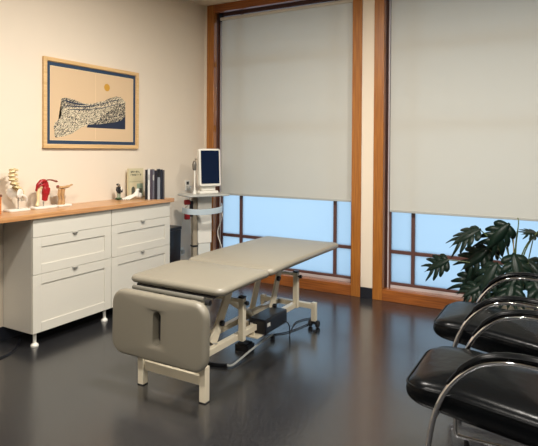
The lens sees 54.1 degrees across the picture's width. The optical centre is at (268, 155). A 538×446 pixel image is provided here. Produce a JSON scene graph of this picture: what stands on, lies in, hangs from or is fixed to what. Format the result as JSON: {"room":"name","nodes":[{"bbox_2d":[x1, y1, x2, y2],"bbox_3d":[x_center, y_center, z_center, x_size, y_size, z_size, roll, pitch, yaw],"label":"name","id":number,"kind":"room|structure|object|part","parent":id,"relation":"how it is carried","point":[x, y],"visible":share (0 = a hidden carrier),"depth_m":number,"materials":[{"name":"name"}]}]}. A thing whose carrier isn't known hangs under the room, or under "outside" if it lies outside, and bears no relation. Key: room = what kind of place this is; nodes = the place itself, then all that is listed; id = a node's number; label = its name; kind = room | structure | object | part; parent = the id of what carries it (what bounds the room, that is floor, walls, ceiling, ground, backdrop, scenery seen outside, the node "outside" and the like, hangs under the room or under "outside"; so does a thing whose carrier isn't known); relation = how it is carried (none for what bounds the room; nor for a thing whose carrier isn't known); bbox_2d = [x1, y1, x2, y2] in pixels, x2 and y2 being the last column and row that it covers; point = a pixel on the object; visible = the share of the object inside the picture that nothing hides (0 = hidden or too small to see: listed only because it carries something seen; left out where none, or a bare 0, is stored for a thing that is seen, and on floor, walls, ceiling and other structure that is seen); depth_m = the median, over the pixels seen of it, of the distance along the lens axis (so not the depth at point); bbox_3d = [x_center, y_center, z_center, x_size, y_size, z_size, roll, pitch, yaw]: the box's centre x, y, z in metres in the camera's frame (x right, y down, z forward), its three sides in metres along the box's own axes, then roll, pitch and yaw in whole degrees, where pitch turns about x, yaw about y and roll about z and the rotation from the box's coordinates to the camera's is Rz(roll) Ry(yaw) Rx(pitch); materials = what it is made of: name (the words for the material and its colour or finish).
{"room":"examination room","nodes":[
{"label":"examination room","id":0,"kind":"room"},
{"bbox_2d":[0,196,173,223],"bbox_3d":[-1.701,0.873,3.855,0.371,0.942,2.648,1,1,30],"label":"countertop","id":1,"kind":"structure","parent":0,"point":[94,206],"depth_m":4.05,"materials":[{"name":"brown wood"}]},
{"bbox_2d":[3,168,30,211],"bbox_3d":[-1.822,0.247,3.807,0.133,0.311,0.170,1,1,30],"label":"model","id":2,"kind":"object","parent":1,"relation":"on","point":[15,191],"visible":1,"depth_m":3.78},
{"bbox_2d":[29,179,57,209],"bbox_3d":[-1.706,0.290,4.009,0.100,0.222,0.226,1,1,30],"label":"model","id":3,"kind":"object","parent":1,"relation":"on","point":[43,184],"visible":0.96,"depth_m":3.97},
{"bbox_2d":[54,184,72,206],"bbox_3d":[-1.619,0.315,4.162,0.090,0.171,0.158,1,1,30],"label":"model","id":4,"kind":"object","parent":1,"relation":"on","point":[61,189],"visible":0.93,"depth_m":4.13},
{"bbox_3d":[-1.613,0.246,4.170,0.048,0.034,0.139,1,1,30],"label":"plate","id":5,"kind":"part","parent":4,"relation":"part of","materials":[{"name":"beige plastic"}]},
{"bbox_2d":[115,183,122,199],"bbox_3d":[-1.327,0.323,4.665,0.067,0.148,0.060,0,1,-32],"label":"figurine","id":6,"kind":"object","parent":1,"relation":"on","point":[119,190],"visible":1,"depth_m":4.65,"materials":[{"name":"green"}]},
{"bbox_2d":[122,189,141,199],"bbox_3d":[-1.223,0.349,4.744,0.081,0.094,0.222,1,1,30],"label":"skeleton","id":7,"kind":"object","parent":1,"relation":"on","point":[136,194],"visible":1,"depth_m":4.75,"materials":[{"name":"white plastic"}]},
{"bbox_2d":[127,168,142,196],"bbox_3d":[-1.246,0.258,4.909,0.019,0.273,0.192,1,1,30],"label":"book","id":8,"kind":"object","parent":1,"relation":"on","point":[134,175],"visible":0.9,"depth_m":4.89,"materials":[{"name":"beige paper"}]},
{"bbox_2d":[145,170,147,199],"bbox_3d":[-1.115,0.263,4.786,0.019,0.268,0.125,0,1,-15],"label":"folder","id":9,"kind":"object","parent":1,"relation":"on","point":[146,171],"visible":1,"depth_m":4.72,"materials":[{"name":"black"}]},
{"bbox_2d":[147,168,149,199],"bbox_3d":[-1.095,0.259,4.792,0.019,0.275,0.126,0,1,-15],"label":"folder","id":10,"kind":"object","parent":1,"relation":"on","point":[148,188],"visible":0.97,"depth_m":4.73,"materials":[{"name":"grey"}]},
{"bbox_2d":[150,169,151,199],"bbox_3d":[-1.075,0.262,4.798,0.017,0.270,0.125,0,1,-15],"label":"folder","id":11,"kind":"object","parent":1,"relation":"on","point":[150,169],"visible":0.87,"depth_m":4.74,"materials":[{"name":"grey"}]},
{"bbox_2d":[152,169,153,198],"bbox_3d":[-1.056,0.261,4.803,0.017,0.272,0.126,0,1,-15],"label":"folder","id":12,"kind":"object","parent":1,"relation":"on","point":[152,169],"visible":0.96,"depth_m":4.74,"materials":[{"name":"grey cardboard"}]},
{"bbox_2d":[154,170,156,198],"bbox_3d":[-1.036,0.266,4.809,0.021,0.262,0.125,0,1,-15],"label":"folder","id":13,"kind":"object","parent":1,"relation":"on","point":[155,171],"visible":1,"depth_m":4.75,"materials":[{"name":"black"}]},
{"bbox_2d":[157,168,159,198],"bbox_3d":[-1.011,0.259,4.815,0.025,0.275,0.126,0,1,-15],"label":"folder","id":14,"kind":"object","parent":1,"relation":"on","point":[158,170],"visible":0.89,"depth_m":4.75,"materials":[{"name":"grey"}]},
{"bbox_2d":[160,169,162,198],"bbox_3d":[-0.988,0.262,4.822,0.019,0.270,0.125,0,1,-15],"label":"folder","id":15,"kind":"object","parent":1,"relation":"on","point":[161,170],"visible":0.88,"depth_m":4.76,"materials":[{"name":"black"}]},
{"bbox_2d":[163,170,164,198],"bbox_3d":[-0.969,0.265,4.828,0.015,0.264,0.125,0,1,-15],"label":"folder","id":16,"kind":"object","parent":1,"relation":"on","point":[163,170],"visible":0.78,"depth_m":4.77,"materials":[{"name":"grey"}]},
{"bbox_2d":[0,0,204,326],"bbox_3d":[-2.641,-0.147,2.717,0.150,2.995,8.050,1,1,30],"label":"wall","id":17,"kind":"structure","parent":0,"point":[162,41],"depth_m":4.66,"materials":[{"name":"paint"}]},
{"bbox_2d":[0,327,24,340],"bbox_3d":[-2.619,1.301,2.621,0.012,0.100,7.588,1,1,30],"label":"baseboard","id":18,"kind":"structure","parent":17,"relation":"attached to","point":[5,333],"depth_m":3.85,"materials":[{"name":"black"}]},
{"bbox_2d":[42,56,138,148],"bbox_3d":[-1.496,-0.417,4.535,0.025,0.715,1.034,1,1,30],"label":"framed print","id":19,"kind":"object","parent":17,"relation":"attached to","point":[84,105],"visible":1,"depth_m":4.47,"materials":[{"name":"beige paper"}]},
{"bbox_2d":[185,180,190,190],"bbox_3d":[-0.860,0.322,5.641,0.050,0.110,0.080,1,1,30],"label":"wall socket","id":20,"kind":"object","parent":17,"relation":"attached to","point":[187,182],"visible":1,"depth_m":5.63,"materials":[{"name":"white plastic"}]},
{"bbox_2d":[189,0,241,6],"bbox_3d":[0.217,-1.662,1.085,6.700,0.100,8.070,1,1,30],"label":"ceiling","id":21,"kind":"structure","parent":0,"point":[205,3],"depth_m":5.70,"materials":[{"name":"paint"}]},
{"bbox_2d":[0,282,526,445],"bbox_3d":[0.198,1.433,1.116,6.700,0.100,8.070,1,1,30],"label":"floor","id":22,"kind":"structure","parent":0,"point":[342,381],"depth_m":3.09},
{"bbox_2d":[0,338,20,357],"bbox_3d":[-1.954,1.341,3.421,0.233,0.012,0.860,1,1,33],"label":"cable","id":23,"kind":"object","parent":22,"relation":"on","point":[10,352],"visible":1,"depth_m":3.60,"materials":[{"name":"black plastic"}]},
{"bbox_2d":[3,210,110,346],"bbox_3d":[-1.594,0.891,4.039,0.349,0.905,0.719,1,1,30],"label":"base cabinet","id":24,"kind":"object","parent":22,"relation":"on","point":[57,270],"visible":0.94,"depth_m":3.81,"materials":[{"name":"beige paint"}]},
{"bbox_3d":[-1.654,1.295,3.717,0.054,0.102,0.054,1,1,30],"label":"leg","id":25,"kind":"part","parent":24,"relation":"part of","materials":[{"name":"white plastic"}]},
{"bbox_3d":[-1.468,1.039,3.968,0.020,0.407,0.716,1,1,30],"label":"drawer","id":26,"kind":"part","parent":24,"relation":"part of","materials":[{"name":"beige paint"}]},
{"bbox_3d":[-1.466,0.703,3.965,0.020,0.259,0.716,1,1,30],"label":"drawer","id":27,"kind":"part","parent":24,"relation":"part of","materials":[{"name":"beige paint"}]},
{"bbox_3d":[-1.464,0.506,3.963,0.020,0.129,0.716,1,1,30],"label":"drawer","id":28,"kind":"part","parent":24,"relation":"part of","materials":[{"name":"beige paint"}]},
{"bbox_3d":[-1.336,1.291,4.273,0.054,0.102,0.054,1,1,30],"label":"leg","id":29,"kind":"part","parent":24,"relation":"part of","materials":[{"name":"white plastic"}]},
{"bbox_2d":[111,202,169,307],"bbox_3d":[-1.236,0.887,4.665,0.349,0.905,0.719,1,1,30],"label":"base cabinet","id":30,"kind":"object","parent":22,"relation":"on","point":[140,235],"visible":0.62,"depth_m":4.53,"materials":[{"name":"beige paint"}]},
{"bbox_3d":[-1.110,1.035,4.594,0.020,0.407,0.716,1,1,30],"label":"drawer","id":31,"kind":"part","parent":30,"relation":"part of","materials":[{"name":"beige paint"}]},
{"bbox_3d":[-1.108,0.699,4.590,0.020,0.259,0.716,1,1,30],"label":"drawer","id":32,"kind":"part","parent":30,"relation":"part of","materials":[{"name":"beige paint"}]},
{"bbox_3d":[-1.107,0.502,4.588,0.020,0.129,0.716,1,1,30],"label":"drawer","id":33,"kind":"part","parent":30,"relation":"part of","materials":[{"name":"beige paint"}]},
{"bbox_2d":[169,225,181,262],"bbox_3d":[-1.025,1.020,5.176,0.208,0.631,0.288,1,1,30],"label":"waste bin","id":34,"kind":"object","parent":22,"relation":"on","point":[175,231],"visible":0.25,"depth_m":5.16,"materials":[{"name":"black plastic"}]},
{"bbox_3d":[-1.023,0.719,5.173,0.208,0.030,0.288,1,1,30],"label":"lid","id":35,"kind":"part","parent":34,"relation":"part of","materials":[{"name":"black plastic"}]},
{"bbox_2d":[178,192,229,256],"bbox_3d":[-0.668,0.860,5.286,0.460,0.952,0.409,0,1,-30],"label":"cart","id":36,"kind":"object","parent":22,"relation":"on","point":[202,211],"visible":0.58,"depth_m":5.23,"materials":[{"name":"white plastic"}]},
{"bbox_2d":[184,200,192,219],"bbox_3d":[-0.793,0.534,5.190,0.092,0.195,0.045,0,1,-30],"label":"box","id":37,"kind":"object","parent":36,"relation":"hanging from","point":[186,202],"visible":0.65,"depth_m":5.17,"materials":[{"name":"red plastic"}]},
{"bbox_3d":[-0.746,0.839,5.245,0.045,0.855,0.060,0,1,-30],"label":"column rail","id":38,"kind":"part","parent":36,"relation":"part of","materials":[{"name":"beige plastic"}]},
{"bbox_2d":[192,158,196,193],"bbox_3d":[-0.736,0.205,5.216,0.050,0.357,0.043,0,1,-30],"label":"handpiece","id":39,"kind":"object","parent":36,"relation":"on","point":[194,165],"visible":1,"depth_m":5.21,"materials":[{"name":"white plastic"}]},
{"bbox_3d":[-0.737,0.254,5.219,0.040,0.260,0.039,0,1,-30],"label":"holder stem","id":40,"kind":"part","parent":39,"relation":"part of","materials":[{"name":"white plastic"}]},
{"bbox_3d":[-0.633,0.528,5.166,0.412,0.095,0.175,0,1,-23],"label":"curved handle","id":41,"kind":"part","parent":36,"relation":"part of","materials":[{"name":"grey plastic"}]},
{"bbox_2d":[178,192,229,196],"bbox_3d":[-0.652,0.393,5.259,0.460,0.016,0.320,0,1,-30],"label":"tray","id":42,"kind":"object","parent":36,"relation":"on","point":[219,193],"depth_m":5.17,"materials":[{"name":"grey plastic"}]},
{"bbox_2d":[196,149,220,193],"bbox_3d":[-0.612,0.159,5.289,0.232,0.450,0.132,0,1,-30],"label":"monitor","id":43,"kind":"object","parent":36,"relation":"on","point":[208,160],"visible":1,"depth_m":5.24,"materials":[{"name":"white plastic"}]},
{"bbox_2d":[217,212,222,247],"bbox_3d":[-0.526,0.935,5.528,0.055,0.805,0.350,0,1,-9],"label":"cable","id":44,"kind":"object","parent":36,"relation":"hanging from","point":[221,212],"visible":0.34,"depth_m":5.36,"materials":[{"name":"white plastic"}]},
{"bbox_2d":[112,236,337,403],"bbox_3d":[-0.175,1.035,3.741,0.710,0.639,1.850,1,1,30],"label":"table","id":45,"kind":"object","parent":22,"relation":"on","point":[169,335],"visible":0.99,"depth_m":3.11,"materials":[{"name":"beige leather"}]},
{"bbox_3d":[-0.750,1.255,3.131,0.042,0.196,0.042,1,1,30],"label":"leg","id":46,"kind":"part","parent":45,"relation":"part of","materials":[{"name":"beige metal"}]},
{"bbox_2d":[112,288,209,372],"bbox_3d":[-0.624,0.977,2.974,0.690,0.378,0.073,1,1,30],"label":"cushion","id":47,"kind":"object","parent":45,"relation":"on","point":[169,330],"depth_m":2.93,"materials":[{"name":"beige leather"}]},
{"bbox_3d":[-0.433,0.790,3.304,0.580,0.014,0.510,1,1,30],"label":"board","id":48,"kind":"part","parent":45,"relation":"part of","materials":[{"name":"grey"}]},
{"bbox_2d":[131,260,268,296],"bbox_3d":[-0.424,0.750,3.299,0.705,0.058,0.555,1,1,30],"label":"seat cushion","id":49,"kind":"object","parent":45,"relation":"on","point":[203,278],"depth_m":3.18,"materials":[{"name":"beige leather"}]},
{"bbox_3d":[-0.357,1.260,2.907,0.042,0.196,0.042,1,1,30],"label":"leg","id":50,"kind":"part","parent":45,"relation":"part of","materials":[{"name":"beige metal"}]},
{"bbox_3d":[-0.331,0.802,2.866,0.028,0.032,0.031,1,1,30],"label":"hinge knob","id":51,"kind":"part","parent":45,"relation":"part of","materials":[{"name":"black plastic"}]},
{"bbox_3d":[-0.303,1.018,3.375,0.016,0.357,0.261,1,1,30],"label":"lifting arm","id":52,"kind":"part","parent":45,"relation":"part of","materials":[{"name":"beige metal"}]},
{"bbox_3d":[-0.296,1.068,3.349,0.022,0.040,0.040,1,1,30],"label":"pivot knob","id":53,"kind":"part","parent":45,"relation":"part of","materials":[{"name":"black plastic"}]},
{"bbox_3d":[-0.294,0.951,3.514,0.236,0.022,0.022,1,1,30],"label":"support arm","id":54,"kind":"part","parent":45,"relation":"part of","materials":[{"name":"beige metal"}]},
{"bbox_2d":[208,334,274,366],"bbox_3d":[-0.153,1.335,3.595,0.671,0.042,0.238,0,1,-40],"label":"bar","id":55,"kind":"object","parent":45,"relation":"attached to","point":[272,336],"visible":0.85,"depth_m":3.45,"materials":[{"name":"grey metal"}]},
{"bbox_3d":[-0.277,1.189,3.707,0.040,0.040,1.400,1,1,30],"label":"rail","id":56,"kind":"part","parent":45,"relation":"part of","materials":[{"name":"beige metal"}]},
{"bbox_3d":[-0.125,1.191,3.620,0.040,0.040,1.400,1,1,30],"label":"rail","id":57,"kind":"part","parent":45,"relation":"part of","materials":[{"name":"beige metal"}]},
{"bbox_3d":[-0.094,1.012,4.074,0.016,0.344,0.197,1,1,30],"label":"lifting arm","id":58,"kind":"part","parent":45,"relation":"part of","materials":[{"name":"beige metal"}]},
{"bbox_3d":[-0.095,1.153,3.902,0.056,0.055,0.160,1,1,30],"label":"actuator motor","id":59,"kind":"part","parent":45,"relation":"part of","materials":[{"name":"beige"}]},
{"bbox_3d":[-0.047,1.227,4.382,0.038,0.145,0.038,1,1,30],"label":"leg","id":60,"kind":"part","parent":45,"relation":"part of","materials":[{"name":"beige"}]},
{"bbox_2d":[189,236,337,275],"bbox_3d":[0.001,0.743,4.043,0.705,0.059,1.145,1,1,30],"label":"cushion","id":61,"kind":"object","parent":45,"relation":"on","point":[271,254],"depth_m":3.86,"materials":[{"name":"beige leather"}]},
{"bbox_3d":[0.050,1.014,3.992,0.016,0.344,0.197,1,1,30],"label":"lifting arm","id":62,"kind":"part","parent":45,"relation":"part of","materials":[{"name":"beige metal"}]},
{"bbox_3d":[0.107,0.941,4.241,0.211,0.022,0.022,1,1,30],"label":"support arm","id":63,"kind":"part","parent":45,"relation":"part of","materials":[{"name":"beige metal"}]},
{"bbox_3d":[0.355,1.231,4.152,0.038,0.145,0.038,1,1,30],"label":"leg","id":64,"kind":"part","parent":45,"relation":"part of","materials":[{"name":"beige metal"}]},
{"bbox_2d":[235,340,253,351],"bbox_3d":[-0.171,1.331,3.693,0.110,0.048,0.090,1,1,30],"label":"switch","id":65,"kind":"object","parent":22,"relation":"on","point":[246,345],"visible":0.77,"depth_m":3.66,"materials":[{"name":"black plastic"}]},
{"bbox_2d":[406,309,537,445],"bbox_3d":[1.003,0.938,2.116,0.817,0.880,0.630,1,1,30],"label":"armchair","id":66,"kind":"object","parent":22,"relation":"on","point":[495,392],"visible":1,"depth_m":2.01,"materials":[{"name":"black leather"}]},
{"bbox_2d":[421,218,537,309],"bbox_3d":[1.698,0.913,3.985,1.137,0.902,0.538,1,1,30],"label":"monstera","id":67,"kind":"object","parent":22,"relation":"on","point":[474,280],"visible":0.77,"depth_m":3.94,"materials":[{"name":"green plant"}]},
{"bbox_3d":[1.842,0.792,3.920,0.029,0.657,0.024,0,1,7],"label":"stem","id":68,"kind":"part","parent":67,"relation":"part of","materials":[{"name":"green plant"}]},
{"bbox_3d":[1.893,0.864,3.894,0.110,0.517,0.018,1,1,38],"label":"stem","id":69,"kind":"part","parent":67,"relation":"part of","materials":[{"name":"green plant"}]},
{"bbox_2d":[433,272,537,421],"bbox_3d":[1.344,0.933,2.854,0.817,0.880,0.630,1,1,30],"label":"armchair","id":70,"kind":"object","parent":22,"relation":"on","point":[456,323],"visible":0.72,"depth_m":2.73,"materials":[{"name":"black leather"}]},
{"bbox_3d":[1.259,0.960,2.902,0.621,0.190,0.520,1,1,30],"label":"seat","id":71,"kind":"part","parent":70,"relation":"part of","materials":[{"name":"black leather"}]},
{"bbox_2d":[204,0,374,287],"bbox_3d":[2.125,-0.136,4.456,6.400,2.995,0.300,1,1,30],"label":"wall","id":72,"kind":"structure","parent":0,"point":[368,5],"depth_m":4.97,"materials":[{"name":"paint"}]},
{"bbox_2d":[207,0,362,296],"bbox_3d":[0.140,-0.158,5.526,1.810,2.994,0.212,1,1,30],"label":"window","id":73,"kind":"structure","parent":72,"relation":"in","point":[245,218],"depth_m":5.44,"materials":[{"name":"brown wood"}]},
{"bbox_3d":[-0.418,1.041,5.886,0.237,0.278,0.004,1,1,30],"label":"glass pane","id":74,"kind":"part","parent":73,"relation":"part of","materials":[{"name":"blue glass"}]},
{"bbox_3d":[-0.413,0.303,5.879,0.237,1.150,0.004,1,1,30],"label":"glass pane","id":75,"kind":"part","parent":73,"relation":"part of","materials":[{"name":"blue glass"}]},
{"bbox_2d":[219,0,352,201],"bbox_3d":[0.143,-0.562,5.485,1.576,2.016,0.060,1,1,30],"label":"roller blind","id":76,"kind":"object","parent":73,"relation":"attached to","point":[286,109],"visible":0.94,"depth_m":5.45,"materials":[{"name":"fabric"}]},
{"bbox_3d":[0.183,0.310,5.538,1.089,1.150,0.004,1,1,30],"label":"glass pane","id":77,"kind":"part","parent":73,"relation":"part of","materials":[{"name":"blue glass"}]},
{"bbox_3d":[0.179,1.048,5.545,1.089,0.278,0.004,1,1,30],"label":"glass pane","id":78,"kind":"part","parent":73,"relation":"part of","materials":[{"name":"blue glass"}]},
{"bbox_3d":[0.093,1.286,5.474,1.620,0.105,0.057,1,1,30],"label":"rail","id":79,"kind":"part","parent":73,"relation":"part of","materials":[{"name":"brown wood"}]},
{"bbox_3d":[0.145,1.286,5.566,1.620,0.104,0.155,1,1,30],"label":"sill","id":80,"kind":"part","parent":73,"relation":"part of","materials":[{"name":"brown wood"}]},
{"bbox_3d":[0.744,1.054,5.223,0.164,0.278,0.004,1,1,30],"label":"glass pane","id":81,"kind":"part","parent":73,"relation":"part of","materials":[{"name":"blue glass"}]},
{"bbox_3d":[0.748,0.316,5.215,0.164,1.150,0.004,1,1,30],"label":"glass pane","id":82,"kind":"part","parent":73,"relation":"part of","materials":[{"name":"blue glass"}]},
{"bbox_2d":[360,287,371,298],"bbox_3d":[2.843,1.321,3.876,4.549,0.100,0.012,1,1,30],"label":"baseboard","id":83,"kind":"structure","parent":72,"relation":"attached to","point":[365,292],"depth_m":4.97,"materials":[{"name":"black"}]},
{"bbox_2d":[372,0,537,316],"bbox_3d":[1.815,-0.139,4.569,1.810,2.994,0.212,1,1,30],"label":"window","id":84,"kind":"structure","parent":72,"relation":"in","point":[402,242],"depth_m":4.89,"materials":[{"name":"brown wood"}]},
{"bbox_3d":[1.245,0.322,4.931,0.197,1.150,0.004,1,1,30],"label":"glass pane","id":85,"kind":"part","parent":84,"relation":"part of","materials":[{"name":"blue glass"}]},
{"bbox_3d":[1.240,1.060,4.939,0.197,0.278,0.004,1,1,30],"label":"glass pane","id":86,"kind":"part","parent":84,"relation":"part of","materials":[{"name":"blue glass"}]},
{"bbox_3d":[1.830,-0.161,4.593,1.620,2.831,0.045,1,1,30],"label":"sash frame","id":87,"kind":"part","parent":84,"relation":"part of","materials":[{"name":"brown metal"}]},
{"bbox_3d":[1.821,1.306,4.608,1.620,0.104,0.155,1,1,30],"label":"sill","id":88,"kind":"part","parent":84,"relation":"part of","materials":[{"name":"brown wood"}]},
{"bbox_3d":[1.768,1.306,4.516,1.620,0.105,0.057,1,1,30],"label":"rail","id":89,"kind":"part","parent":84,"relation":"part of","materials":[{"name":"brown wood"}]},
{"bbox_2d":[390,0,537,220],"bbox_3d":[1.807,-0.507,4.534,1.575,2.087,0.060,1,1,30],"label":"roller blind","id":90,"kind":"object","parent":84,"relation":"attached to","point":[464,120],"visible":1,"depth_m":4.59,"materials":[{"name":"fabric"}]},
{"bbox_3d":[1.825,1.067,4.605,1.101,0.278,0.004,1,1,30],"label":"glass pane","id":91,"kind":"part","parent":84,"relation":"part of","materials":[{"name":"blue glass"}]},
{"bbox_3d":[1.829,0.329,4.598,1.101,1.150,0.004,1,1,30],"label":"glass pane","id":92,"kind":"part","parent":84,"relation":"part of","materials":[{"name":"blue glass"}]},
{"bbox_2d":[496,302,533,309],"bbox_3d":[1.832,1.229,3.930,0.284,0.272,0.284,1,1,30],"label":"pot","id":93,"kind":"object","parent":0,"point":[511,307],"depth_m":3.82,"materials":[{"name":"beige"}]}
]}

